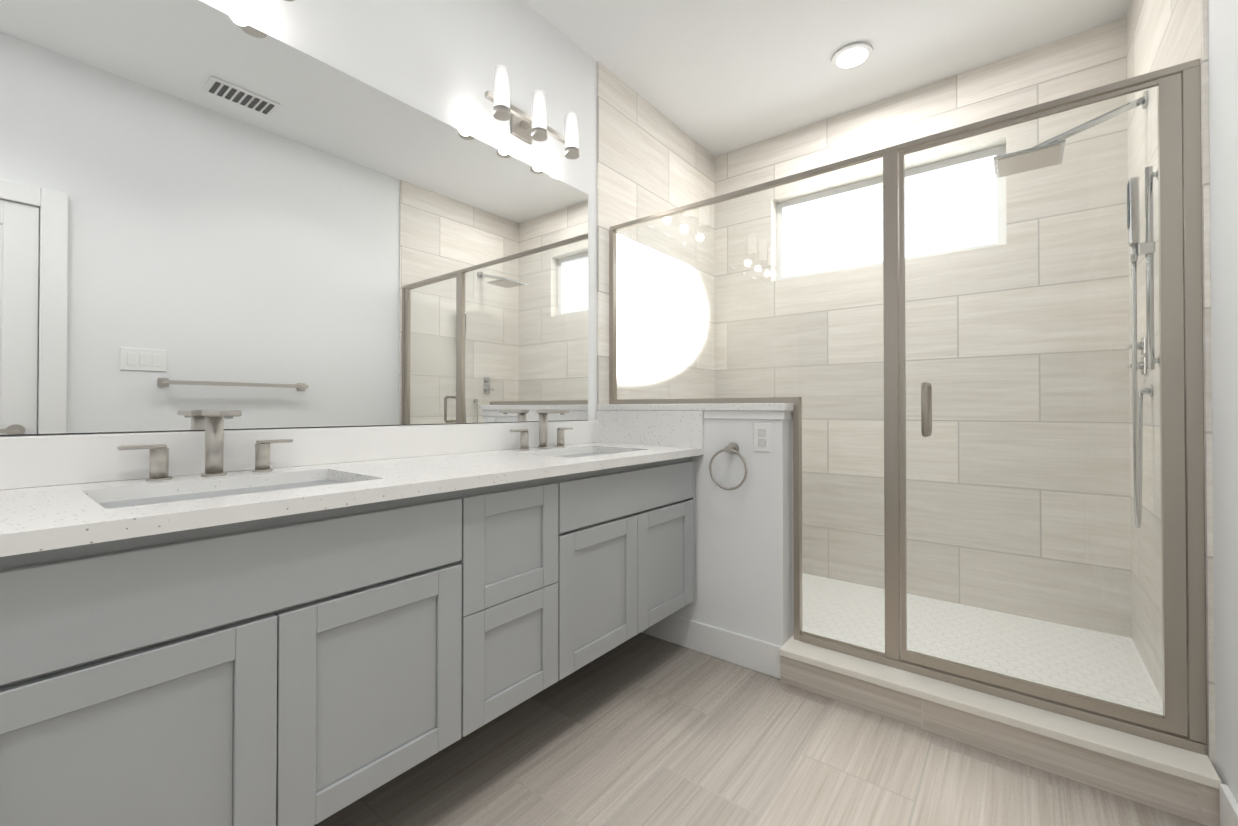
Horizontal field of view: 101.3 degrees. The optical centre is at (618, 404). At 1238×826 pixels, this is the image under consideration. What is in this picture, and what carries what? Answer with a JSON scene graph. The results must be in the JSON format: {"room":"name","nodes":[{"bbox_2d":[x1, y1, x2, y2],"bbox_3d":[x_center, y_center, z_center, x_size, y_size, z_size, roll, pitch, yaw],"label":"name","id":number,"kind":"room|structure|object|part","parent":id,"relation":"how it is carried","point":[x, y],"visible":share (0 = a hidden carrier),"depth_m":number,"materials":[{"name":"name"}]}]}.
{"room":"bathroom","nodes":[
{"label":"bathroom","id":0,"kind":"room"},
{"bbox_2d":[0,0,596,436],"bbox_3d":[-0.625,-0.340,2.020,0.120,2.820,4.330,0,-1,38],"label":"wall","id":1,"kind":"structure","parent":0,"point":[440,60],"depth_m":1.97,"materials":[{"name":"white paint"}]},
{"bbox_2d":[0,0,587,435],"bbox_3d":[-0.769,-0.490,1.735,0.006,1.122,1.988,0,-1,38],"label":"mirror","id":2,"kind":"object","parent":1,"relation":"attached to","point":[204,206],"visible":1,"depth_m":1.41,"materials":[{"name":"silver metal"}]},
{"bbox_2d":[0,421,599,488],"bbox_3d":[-0.742,0.129,1.751,0.020,0.110,2.049,0,-1,38],"label":"backsplash","id":3,"kind":"structure","parent":1,"relation":"attached to","point":[25,461],"depth_m":1.38,"materials":[{"name":"white stone"}]},
{"bbox_2d":[0,457,694,825],"bbox_3d":[-0.526,0.532,1.578,0.570,0.639,2.049,0,-1,38],"label":"bathroom vanity","id":4,"kind":"object","parent":1,"relation":"attached to","point":[214,623],"depth_m":1.00,"materials":[{"name":"paint"}]},
{"bbox_2d":[0,441,703,560],"bbox_3d":[-0.513,0.197,1.570,0.604,0.030,2.049,0,-1,38],"label":"countertop","id":5,"kind":"structure","parent":4,"relation":"on","point":[35,519],"depth_m":1.25,"materials":[{"name":"white stone"}]},
{"bbox_2d":[116,410,295,480],"bbox_3d":[-0.983,0.096,1.255,0.160,0.167,0.350,0,-1,38],"label":"faucet","id":6,"kind":"object","parent":5,"relation":"on","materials":[{"name":"silver metal"}]},
{"bbox_2d":[96,473,379,516],"bbox_3d":[-0.841,0.286,1.141,0.351,0.178,0.512,0,-1,38],"label":"sink","id":7,"kind":"object","parent":5,"relation":"in","point":[147,501],"depth_m":1.11,"materials":[{"name":"white ceramic"}]},
{"bbox_2d":[508,409,575,448],"bbox_3d":[-0.282,0.104,2.146,0.160,0.167,0.350,0,-1,38],"label":"faucet","id":8,"kind":"object","parent":5,"relation":"on","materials":[{"name":"silver metal"}]},
{"bbox_2d":[548,449,627,456],"bbox_3d":[-0.140,0.293,2.033,0.351,0.178,0.512,0,-1,38],"label":"sink","id":9,"kind":"object","parent":5,"relation":"in","point":[571,452],"depth_m":2.22,"materials":[{"name":"white ceramic"}]},
{"bbox_2d":[484,65,578,159],"bbox_3d":[-0.364,-1.199,2.137,0.152,0.180,0.470,0,-1,38],"label":"sconce","id":10,"kind":"object","parent":1,"relation":"attached to","point":[526,128],"visible":0.98,"depth_m":2.09,"materials":[{"name":"white glass"}]},
{"bbox_2d":[597,61,611,410],"bbox_3d":[-0.073,-0.335,2.616,0.010,2.820,0.111,0,-1,38],"label":"wall tiles","id":11,"kind":"structure","parent":1,"relation":"attached to","point":[604,149],"depth_m":2.61,"materials":[{"name":"beige tile"}]},
{"bbox_2d":[612,73,714,275],"bbox_3d":[0.313,-1.322,3.116,0.010,0.838,1.139,0,-1,38],"label":"wall tiles","id":12,"kind":"structure","parent":1,"relation":"attached to","point":[661,162],"depth_m":3.01,"materials":[{"name":"beige tile"}]},
{"bbox_2d":[617,234,714,399],"bbox_3d":[0.313,0.088,3.104,0.010,1.982,1.139,0,-1,38],"label":"tiled wall","id":13,"kind":"structure","parent":1,"relation":"attached to","point":[697,288],"depth_m":3.03,"materials":[{"name":"white tile"}]},
{"bbox_2d":[600,410,793,645],"bbox_3d":[0.318,0.550,2.338,0.940,1.045,0.150,0,-1,38],"label":"wall","id":14,"kind":"structure","parent":0,"point":[744,576],"depth_m":2.08,"materials":[{"name":"white paint"}]},
{"bbox_2d":[598,403,793,419],"bbox_3d":[0.324,0.030,2.335,0.958,0.065,0.180,0,-1,38],"label":"ledge","id":15,"kind":"object","parent":14,"relation":"on","point":[774,411],"depth_m":2.12,"materials":[{"name":"stone"}]},
{"bbox_2d":[641,614,781,678],"bbox_3d":[0.280,1.009,2.258,0.935,0.125,0.018,0,-1,38],"label":"baseboard","id":16,"kind":"structure","parent":14,"relation":"attached to","point":[758,655],"depth_m":2.13,"materials":[{"name":"white paint"}]},
{"bbox_2d":[709,442,747,489],"bbox_3d":[0.460,0.254,2.098,0.170,0.193,0.056,0,-1,38],"label":"towel ring","id":17,"kind":"object","parent":14,"relation":"attached to","point":[731,448],"visible":1,"depth_m":2.09,"materials":[{"name":"silver metal"}]},
{"bbox_2d":[754,423,770,451],"bbox_3d":[0.575,0.132,2.039,0.072,0.116,0.008,0,-1,38],"label":"electrical outlet plate","id":18,"kind":"object","parent":14,"relation":"attached to","point":[762,437],"visible":1,"depth_m":2.04,"materials":[{"name":"white plastic"}]},
{"bbox_2d":[314,632,1206,825],"bbox_3d":[0.239,1.094,1.327,2.320,0.060,4.330,0,-1,38],"label":"floor","id":19,"kind":"structure","parent":0,"point":[641,729],"depth_m":1.48,"materials":[{"name":"tile"}]},
{"bbox_2d":[802,573,1162,714],"bbox_3d":[1.142,1.059,2.475,2.060,0.030,1.090,0,-1,38],"label":"pan","id":20,"kind":"object","parent":19,"relation":"on","point":[992,663],"depth_m":2.24,"materials":[{"name":"tile"}]},
{"bbox_2d":[779,635,1220,825],"bbox_3d":[1.117,1.002,1.684,1.120,0.130,0.200,0,-1,38],"label":"sill","id":21,"kind":"structure","parent":19,"relation":"on","point":[1181,782],"depth_m":1.52,"materials":[{"name":"tile"}]},
{"bbox_2d":[609,59,1207,755],"bbox_3d":[0.768,0.005,2.009,2.058,1.870,0.120,0,-1,38],"label":"shower enclosure","id":22,"kind":"object","parent":21,"relation":"on","point":[1179,721],"visible":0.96,"depth_m":1.55,"materials":[{"name":"clear glass"}]},
{"bbox_3d":[1.279,-0.003,1.606,0.687,1.810,0.120,0,-1,38],"label":"shower enclosure door","id":23,"kind":"part","parent":22,"relation":"part of","materials":[{"name":"clear glass"}]},
{"bbox_2d":[522,0,1130,156],"bbox_3d":[0.239,-1.786,1.352,2.320,0.060,4.330,0,-1,38],"label":"ceiling","id":24,"kind":"structure","parent":0,"point":[714,78],"depth_m":2.47,"materials":[{"name":"white paint"}]},
{"bbox_2d":[831,42,872,70],"bbox_3d":[1.165,-1.739,2.540,0.190,0.014,0.190,0,-1,38],"label":"recessed light","id":25,"kind":"object","parent":24,"relation":"in","point":[851,56],"visible":0.96,"depth_m":2.53,"materials":[{"name":"white paint"}]},
{"bbox_2d":[714,17,1131,637],"bbox_3d":[1.528,-0.332,2.978,2.080,2.820,0.160,0,-1,38],"label":"wall","id":26,"kind":"structure","parent":0,"point":[1096,57],"depth_m":2.62,"materials":[{"name":"tile"}]},
{"bbox_2d":[776,145,1006,280],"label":"window","id":27,"kind":"structure","parent":26,"relation":"in","point":[986,156],"depth_m":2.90,"materials":[{"name":"glass"}]},
{"bbox_2d":[1208,0,1237,802],"bbox_3d":[1.104,-0.352,0.659,0.120,2.820,4.330,0,-1,38],"label":"wall","id":28,"kind":"structure","parent":0,"point":[1223,80],"depth_m":1.26,"materials":[{"name":"white paint"}]},
{"bbox_2d":[1126,0,1214,767],"bbox_3d":[1.927,-0.342,1.812,0.010,2.820,1.180,0,-1,38],"label":"wall tiles","id":29,"kind":"structure","parent":28,"relation":"attached to","point":[1161,34],"depth_m":1.84,"materials":[{"name":"beige tile"}]},
{"bbox_2d":[993,90,1147,178],"bbox_3d":[1.831,-1.113,2.085,0.470,0.167,0.230,0,-1,38],"label":"shower head","id":30,"kind":"object","parent":29,"relation":"attached to","point":[1004,169],"depth_m":2.09},
{"bbox_2d":[1127,336,1146,374],"bbox_3d":[2.045,-0.191,2.004,0.045,0.148,0.080,0,-1,38],"label":"shower valve","id":31,"kind":"object","parent":29,"relation":"attached to","point":[1142,348],"depth_m":1.99,"materials":[{"name":"silver metal"}]},
{"bbox_2d":[1127,166,1159,527],"bbox_3d":[1.901,-0.189,1.850,0.080,1.285,0.214,0,-1,38],"label":"shower","id":32,"kind":"object","parent":29,"relation":"attached to","point":[1150,351],"depth_m":1.79,"materials":[{"name":"silver metal"}]},
{"bbox_2d":[1219,783,1237,825],"bbox_3d":[0.992,0.995,0.616,0.015,0.125,1.632,0,-1,38],"label":"baseboard","id":33,"kind":"structure","parent":28,"relation":"attached to","point":[1228,804],"depth_m":1.22,"materials":[{"name":"white paint"}]}
]}

